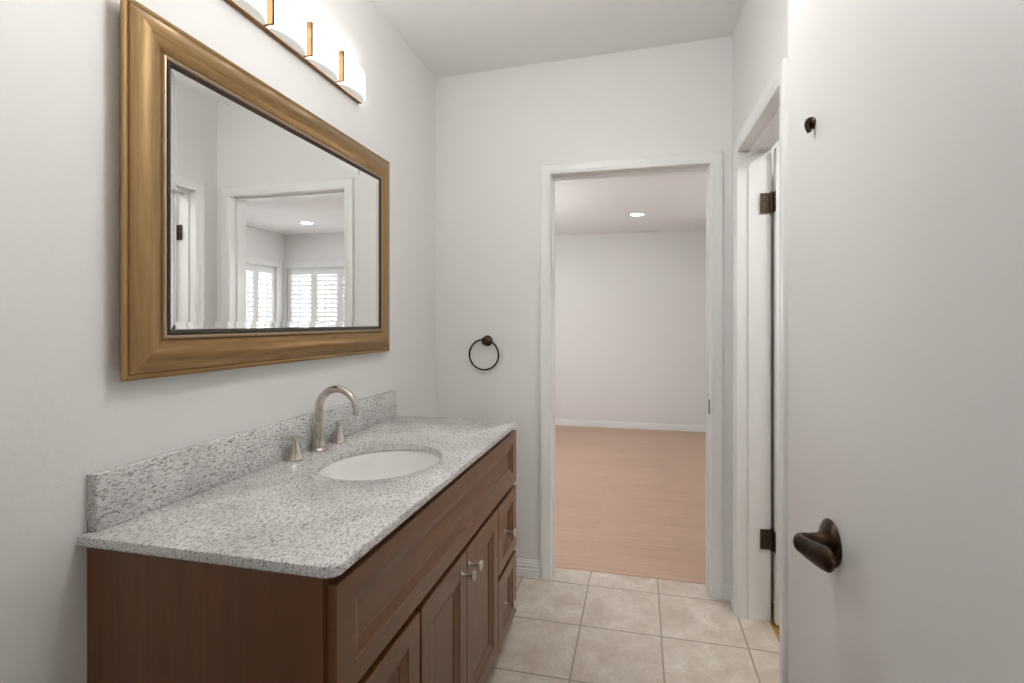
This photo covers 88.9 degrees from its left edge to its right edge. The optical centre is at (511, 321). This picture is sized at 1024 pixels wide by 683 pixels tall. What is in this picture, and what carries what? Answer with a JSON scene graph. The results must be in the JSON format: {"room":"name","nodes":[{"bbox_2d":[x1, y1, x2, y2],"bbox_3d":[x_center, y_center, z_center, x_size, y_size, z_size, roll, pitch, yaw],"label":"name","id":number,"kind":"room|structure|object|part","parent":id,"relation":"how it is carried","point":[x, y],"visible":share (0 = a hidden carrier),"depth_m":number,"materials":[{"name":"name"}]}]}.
{"room":"bathroom","nodes":[
{"label":"bathroom","id":0,"kind":"room"},
{"bbox_2d":[0,0,435,682],"bbox_3d":[-0.730,-0.035,1.659,0.100,2.760,2.320,0,0,14],"label":"wall","id":1,"kind":"structure","parent":0,"point":[67,414],"depth_m":1.03,"materials":[{"name":"white paint"}]},
{"bbox_2d":[87,390,395,532],"bbox_3d":[-0.668,0.355,1.647,0.026,0.114,1.290,0,0,14],"label":"backsplash","id":2,"kind":"structure","parent":1,"relation":"attached to","point":[116,495],"depth_m":1.27,"materials":[{"name":"grey stone"}]},
{"bbox_2d":[120,0,389,381],"bbox_3d":[-0.660,-0.275,1.627,0.050,0.793,1.165,0,0,14],"label":"wall mirror","id":3,"kind":"object","parent":1,"relation":"attached to","point":[255,230],"visible":1,"depth_m":1.33,"materials":[{"name":"brown metal"}]},
{"bbox_3d":[-0.789,-0.275,1.102,0.050,0.793,0.084,0,0,14],"label":"frame","id":4,"kind":"part","parent":3,"relation":"part of","materials":[{"name":"brown metal"}]},
{"bbox_3d":[-0.660,0.080,1.627,0.050,0.084,1.165,0,0,14],"label":"frame","id":5,"kind":"part","parent":3,"relation":"part of","materials":[{"name":"brown metal"}]},
{"bbox_3d":[-0.660,-0.629,1.627,0.050,0.084,1.165,0,0,14],"label":"frame","id":6,"kind":"part","parent":3,"relation":"part of","materials":[{"name":"brown metal"}]},
{"bbox_2d":[171,68,378,328],"bbox_3d":[-0.648,-0.275,1.624,0.005,0.585,0.957,0,0,14],"label":"mirror glass","id":7,"kind":"object","parent":3,"relation":"on","point":[273,227],"depth_m":1.44,"materials":[{"name":"white"}]},
{"bbox_3d":[-0.531,-0.275,2.152,0.050,0.793,0.084,0,0,14],"label":"frame","id":8,"kind":"part","parent":3,"relation":"part of","materials":[{"name":"brown metal"}]},
{"bbox_2d":[224,0,364,103],"bbox_3d":[-0.651,-0.894,1.657,0.053,0.113,0.714,0,0,14],"label":"vanity light","id":9,"kind":"object","parent":1,"relation":"attached to","point":[279,19],"visible":1,"depth_m":1.65,"materials":[{"name":"white glass"}]},
{"bbox_3d":[-0.707,-0.891,1.396,0.036,0.096,0.168,0,0,14],"label":"lamp shade","id":10,"kind":"part","parent":9,"relation":"part of","materials":[{"name":"white glass"}]},
{"bbox_3d":[-0.664,-0.891,1.571,0.036,0.096,0.168,0,0,14],"label":"lamp shade","id":11,"kind":"part","parent":9,"relation":"part of","materials":[{"name":"white glass"}]},
{"bbox_3d":[-0.621,-0.891,1.746,0.036,0.096,0.168,0,0,14],"label":"lamp shade","id":12,"kind":"part","parent":9,"relation":"part of","materials":[{"name":"white glass"}]},
{"bbox_3d":[-0.578,-0.891,1.920,0.036,0.096,0.168,0,0,14],"label":"lamp shade","id":13,"kind":"part","parent":9,"relation":"part of","materials":[{"name":"white glass"}]},
{"bbox_2d":[371,0,744,77],"bbox_3d":[0.040,-1.354,1.470,1.687,0.122,2.320,0,0,14],"label":"ceiling","id":14,"kind":"structure","parent":0,"point":[450,37],"depth_m":2.32,"materials":[{"name":"white paint"}]},
{"bbox_2d":[436,36,778,602],"bbox_3d":[0.633,-0.035,2.579,4.710,2.760,0.117,0,0,14],"label":"wall","id":15,"kind":"structure","parent":0,"point":[495,129],"depth_m":2.66,"materials":[{"name":"white paint"}]},
{"bbox_2d":[469,335,498,370],"bbox_3d":[-0.144,0.160,2.684,0.165,0.182,0.048,0,0,14],"label":"towel ring","id":16,"kind":"object","parent":15,"relation":"attached to","point":[487,340],"visible":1,"depth_m":2.68,"materials":[{"name":"brown metal"}]},
{"bbox_3d":[-0.132,0.097,2.681,0.056,0.056,0.048,0,0,14],"label":"post","id":17,"kind":"part","parent":16,"relation":"part of","materials":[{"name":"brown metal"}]},
{"bbox_2d":[516,558,539,576],"bbox_3d":[-0.133,1.246,2.700,0.563,0.078,0.014,0,0,14],"label":"baseboard","id":18,"kind":"structure","parent":15,"relation":"attached to","point":[525,567],"depth_m":2.64,"materials":[{"name":"white paint"}]},
{"bbox_2d":[540,150,722,598],"bbox_3d":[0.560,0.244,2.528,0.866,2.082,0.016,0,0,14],"label":"trim","id":19,"kind":"structure","parent":15,"relation":"attached to","point":[714,158],"depth_m":2.46,"materials":[{"name":"white paint"}]},
{"bbox_2d":[559,171,704,180],"bbox_3d":[0.592,0.244,2.658,0.866,2.082,0.016,0,0,14],"label":"trim","id":20,"kind":"structure","parent":15,"relation":"attached to","point":[698,171],"depth_m":2.64,"materials":[{"name":"white paint"}]},
{"bbox_2d":[723,581,731,599],"bbox_3d":[1.001,1.246,2.421,0.041,0.078,0.014,0,0,14],"label":"baseboard","id":21,"kind":"structure","parent":15,"relation":"attached to","point":[726,585],"depth_m":2.42,"materials":[{"name":"white paint"}]},
{"bbox_2d":[555,230,705,425],"bbox_3d":[0.951,-0.035,6.472,3.270,2.760,0.130,0,0,14],"label":"wall","id":22,"kind":"structure","parent":0,"point":[630,308],"depth_m":6.29,"materials":[{"name":"white paint"}]},
{"bbox_2d":[555,419,705,431],"bbox_3d":[0.869,1.246,6.418,3.136,0.078,0.014,0,0,14],"label":"baseboard","id":23,"kind":"structure","parent":22,"relation":"attached to","point":[564,422],"depth_m":6.27,"materials":[{"name":"white paint"}]},
{"bbox_2d":[555,171,705,235],"bbox_3d":[1.093,-1.245,4.448,4.510,0.340,3.733,0,0,14],"label":"ceiling","id":24,"kind":"structure","parent":0,"point":[676,201],"depth_m":4.74,"materials":[{"name":"white paint"}]},
{"bbox_2d":[628,212,645,215],"bbox_3d":[1.241,-1.069,5.181,0.170,0.012,0.170,0,0,14],"label":"recessed light","id":25,"kind":"object","parent":24,"relation":"in","point":[632,213],"visible":1,"depth_m":5.16,"materials":[{"name":"white paint"}]},
{"bbox_2d":[486,425,778,682],"bbox_3d":[0.797,1.314,3.245,4.510,0.062,6.210,0,0,14],"label":"floor","id":26,"kind":"structure","parent":0,"point":[571,625],"depth_m":2.53,"materials":[{"name":"beige tile"}]},
{"bbox_2d":[87,430,515,682],"bbox_3d":[-0.387,0.860,1.612,0.588,0.851,1.359,0,0,14],"label":"bathroom vanity","id":27,"kind":"object","parent":26,"relation":"on","point":[434,600],"visible":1,"depth_m":1.01,"materials":[{"name":"brown wood"}]},
{"bbox_2d":[77,416,516,578],"bbox_3d":[-0.407,0.423,1.590,0.560,0.022,1.340,0,0,14],"label":"countertop","id":28,"kind":"structure","parent":27,"relation":"on","point":[284,517],"depth_m":1.15,"materials":[{"name":"grey stone"}]},
{"bbox_2d":[285,385,358,461],"bbox_3d":[-0.566,0.307,1.657,0.169,0.210,0.299,0,0,14],"label":"faucet","id":29,"kind":"object","parent":28,"relation":"on","point":[318,445],"visible":1,"depth_m":1.66,"materials":[{"name":"silver metal"}]},
{"bbox_3d":[-0.649,0.374,1.558,0.051,0.075,0.051,0,0,14],"label":"handle","id":30,"kind":"part","parent":29,"relation":"part of","materials":[{"name":"silver metal"}]},
{"bbox_3d":[-0.620,0.366,1.675,0.055,0.092,0.055,0,0,14],"label":"spout","id":31,"kind":"part","parent":29,"relation":"part of","materials":[{"name":"silver metal"}]},
{"bbox_3d":[-0.558,0.263,1.660,0.155,0.122,0.028,0,0,14],"label":"spout","id":32,"kind":"part","parent":29,"relation":"part of","materials":[{"name":"silver metal"}]},
{"bbox_3d":[-0.593,0.374,1.784,0.051,0.075,0.051,0,0,14],"label":"handle","id":33,"kind":"part","parent":29,"relation":"part of","materials":[{"name":"silver metal"}]},
{"bbox_2d":[319,450,439,479],"bbox_3d":[-0.388,0.515,1.565,0.374,0.159,0.453,0,0,14],"label":"sink","id":34,"kind":"object","parent":28,"relation":"in","point":[392,463],"visible":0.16,"depth_m":1.73,"materials":[{"name":"white ceramic"}]},
{"bbox_3d":[-0.178,0.832,1.559,0.030,0.796,1.355,0,0,14],"label":"frame","id":35,"kind":"part","parent":27,"relation":"part of","materials":[{"name":"brown wood"}]},
{"bbox_3d":[-0.271,0.819,1.076,0.019,0.256,0.353,0,0,14],"label":"drawer","id":36,"kind":"part","parent":27,"relation":"part of","materials":[{"name":"brown wood"}]},
{"bbox_3d":[-0.186,0.960,1.421,0.019,0.537,0.337,0,0,14],"label":"door","id":37,"kind":"part","parent":27,"relation":"part of","materials":[{"name":"brown wood"}]},
{"bbox_3d":[-0.128,0.742,1.529,0.044,0.031,0.031,0,0,14],"label":"knob","id":38,"kind":"part","parent":27,"relation":"part of","materials":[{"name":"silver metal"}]},
{"bbox_3d":[-0.111,0.742,1.595,0.044,0.031,0.031,0,0,14],"label":"knob","id":39,"kind":"part","parent":27,"relation":"part of","materials":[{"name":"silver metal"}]},
{"bbox_3d":[-0.103,0.960,1.759,0.019,0.537,0.356,0,0,14],"label":"door","id":40,"kind":"part","parent":27,"relation":"part of","materials":[{"name":"brown wood"}]},
{"bbox_3d":[-0.025,0.819,2.075,0.019,0.256,0.287,0,0,14],"label":"drawer","id":41,"kind":"part","parent":27,"relation":"part of","materials":[{"name":"brown wood"}]},
{"bbox_3d":[-0.025,1.097,2.075,0.019,0.261,0.287,0,0,14],"label":"drawer","id":42,"kind":"part","parent":27,"relation":"part of","materials":[{"name":"brown wood"}]},
{"bbox_3d":[-0.006,1.093,2.024,0.044,0.031,0.031,0,0,14],"label":"knob","id":43,"kind":"part","parent":27,"relation":"part of","materials":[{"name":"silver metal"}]},
{"bbox_3d":[-0.006,0.814,2.024,0.044,0.031,0.031,0,0,14],"label":"knob","id":44,"kind":"part","parent":27,"relation":"part of","materials":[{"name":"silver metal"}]},
{"bbox_2d":[732,0,787,582],"bbox_3d":[0.828,-0.035,1.278,0.118,2.760,2.320,0,0,13],"label":"wall","id":45,"kind":"structure","parent":0,"point":[760,35],"depth_m":2.06,"materials":[{"name":"white paint"}]},
{"bbox_2d":[730,583,732,607],"bbox_3d":[1.003,1.246,2.368,0.014,0.078,0.088,0,0,13],"label":"baseboard","id":46,"kind":"structure","parent":45,"relation":"attached to","point":[731,589],"depth_m":2.38,"materials":[{"name":"white paint"}]},
{"bbox_2d":[739,91,778,620],"bbox_3d":[0.974,0.263,1.935,0.117,2.044,0.693,0,0,13],"label":"trim","id":47,"kind":"structure","parent":45,"relation":"attached to","point":[754,154],"depth_m":2.25,"materials":[{"name":"white paint"}]},
{"bbox_2d":[733,58,787,682],"bbox_3d":[0.909,0.244,1.950,0.017,2.082,0.769,0,0,12],"label":"trim","id":48,"kind":"structure","parent":45,"relation":"attached to","point":[779,81],"depth_m":1.59,"materials":[{"name":"white paint"}]},
{"bbox_2d":[760,147,778,624],"bbox_3d":[1.381,0.269,2.166,0.646,2.012,0.046,0,0,11],"label":"door","id":49,"kind":"structure","parent":45,"relation":"in","point":[769,202],"depth_m":2.20,"materials":[{"name":"white paint"}]},
{"bbox_2d":[769,137,778,620],"bbox_3d":[1.039,0.244,1.921,0.018,2.082,0.769,0,0,13],"label":"trim","id":50,"kind":"structure","parent":45,"relation":"attached to","point":[778,137],"depth_m":2.24,"materials":[{"name":"white paint"}]},
{"bbox_3d":[-0.048,-0.035,0.245,4.500,2.760,0.100,0,0,14],"label":"wall","id":51,"kind":"structure","parent":0,"visible":0},
{"bbox_2d":[788,0,1023,682],"bbox_3d":[0.419,0.267,0.565,0.090,2.020,0.753,0,0,10],"label":"door","id":52,"kind":"structure","parent":51,"relation":"in","point":[906,117],"depth_m":0.57,"materials":[{"name":"white paint"}]},
{"bbox_3d":[0.418,0.312,0.717,0.035,0.038,0.113,0,0,10],"label":"lever","id":53,"kind":"part","parent":52,"relation":"part of","materials":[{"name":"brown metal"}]}
]}

